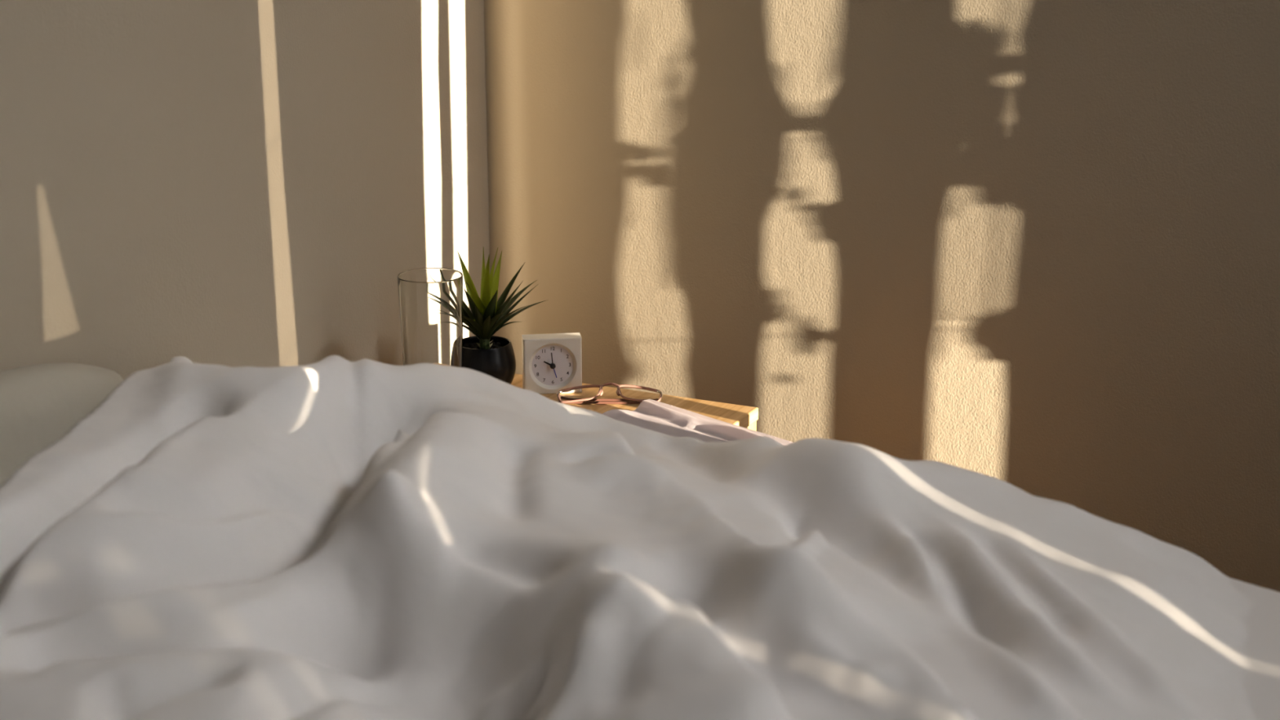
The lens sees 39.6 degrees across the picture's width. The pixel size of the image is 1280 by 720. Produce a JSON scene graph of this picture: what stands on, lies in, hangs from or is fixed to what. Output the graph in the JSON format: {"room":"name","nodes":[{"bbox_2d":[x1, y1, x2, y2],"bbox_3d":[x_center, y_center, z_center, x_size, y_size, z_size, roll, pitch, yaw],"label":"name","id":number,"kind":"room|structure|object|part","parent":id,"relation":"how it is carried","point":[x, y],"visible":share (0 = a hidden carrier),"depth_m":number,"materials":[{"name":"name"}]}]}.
{"room":"bedroom","nodes":[
{"label":"bedroom","id":0,"kind":"room"},
{"bbox_2d":[0,0,489,380],"bbox_3d":[-1.067,-0.636,0.610,0.120,3.250,3.920,7,17,25],"label":"wall","id":1,"kind":"structure","parent":0,"point":[228,183],"depth_m":1.92,"materials":[{"name":"paint"}]},
{"bbox_2d":[484,0,1279,591],"bbox_3d":[1.730,-0.838,1.332,4.250,3.250,0.120,7,17,25],"label":"wall","id":2,"kind":"structure","parent":0,"point":[1033,246],"depth_m":2.15,"materials":[{"name":"paint"}]},
{"bbox_3d":[0.871,1.249,0.086,4.490,0.100,4.040,7,17,25],"label":"floor","id":3,"kind":"structure","parent":0,"visible":0},
{"bbox_2d":[511,373,758,431],"bbox_3d":[-0.130,0.331,2.163,0.456,0.550,0.306,7,17,25],"label":"nightstand","id":4,"kind":"object","parent":3,"relation":"on","point":[745,416],"visible":0.1,"depth_m":2.13,"materials":[{"name":"brown wood"}]},
{"bbox_2d":[396,267,462,367],"bbox_3d":[-0.240,-0.015,2.061,0.075,0.172,0.075,7,17,25],"label":"drinking glass","id":5,"kind":"object","parent":4,"relation":"on","point":[430,300],"visible":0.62,"depth_m":2.02,"materials":[{"name":"clear glass"}]},
{"bbox_2d":[432,248,546,384],"bbox_3d":[-0.187,-0.046,2.159,0.152,0.179,0.112,-1,16,-4],"label":"potted plant","id":6,"kind":"object","parent":4,"relation":"on","point":[486,353],"visible":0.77,"depth_m":2.15,"materials":[{"name":"green plant"}]},
{"bbox_3d":[-0.189,-0.020,2.162,0.021,0.032,0.021,-2,16,-6],"label":"stem","id":7,"kind":"part","parent":6,"relation":"part of","materials":[{"name":"green plant"}]},
{"bbox_3d":[-0.191,0.008,2.183,0.078,0.062,0.078,7,17,25],"label":"pot","id":8,"kind":"part","parent":6,"relation":"part of","materials":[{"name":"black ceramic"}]},
{"bbox_2d":[521,332,582,394],"bbox_3d":[-0.108,0.004,2.183,0.071,0.070,0.030,-2,16,-8],"label":"alarm clock","id":9,"kind":"object","parent":4,"relation":"on","point":[552,363],"visible":0.99,"depth_m":2.17,"materials":[{"name":"white plastic"}]},
{"bbox_2d":[556,382,662,404],"bbox_3d":[-0.037,0.041,2.145,0.128,0.019,0.036,0,16,0],"label":"eyeglasses","id":10,"kind":"object","parent":4,"relation":"on","point":[593,400],"visible":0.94,"depth_m":2.14,"materials":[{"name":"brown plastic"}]},
{"bbox_2d":[602,399,792,445],"bbox_3d":[0.046,0.090,1.970,0.134,0.018,0.270,-14,21,-42],"label":"magazine","id":11,"kind":"object","parent":4,"relation":"on","point":[651,415],"visible":0.3,"depth_m":2.02,"materials":[{"name":"white paper"}]},
{"bbox_3d":[0.068,0.314,2.071,0.022,0.434,0.283,7,17,25],"label":"panel","id":12,"kind":"part","parent":4,"relation":"part of","materials":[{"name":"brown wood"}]},
{"bbox_3d":[0.220,0.768,1.064,2.020,0.300,1.495,7,17,25],"label":"bed","id":13,"kind":"object","parent":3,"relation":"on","visible":0},
{"bbox_3d":[0.220,0.507,0.992,2.010,0.242,1.488,7,17,25],"label":"mattress","id":14,"kind":"object","parent":13,"relation":"on","visible":0},
{"bbox_2d":[0,363,123,486],"bbox_3d":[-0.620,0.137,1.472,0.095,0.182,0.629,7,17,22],"label":"pillow","id":15,"kind":"object","parent":14,"relation":"on","point":[40,404],"visible":0.36,"depth_m":1.59,"materials":[{"name":"beige fabric"}]},
{"bbox_2d":[0,355,1279,719],"bbox_3d":[0.194,0.302,0.901,2.062,0.194,1.596,7,17,25],"label":"duvet","id":16,"kind":"object","parent":14,"relation":"on","point":[334,537],"visible":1,"depth_m":1.34,"materials":[{"name":"white fabric"}]}
]}

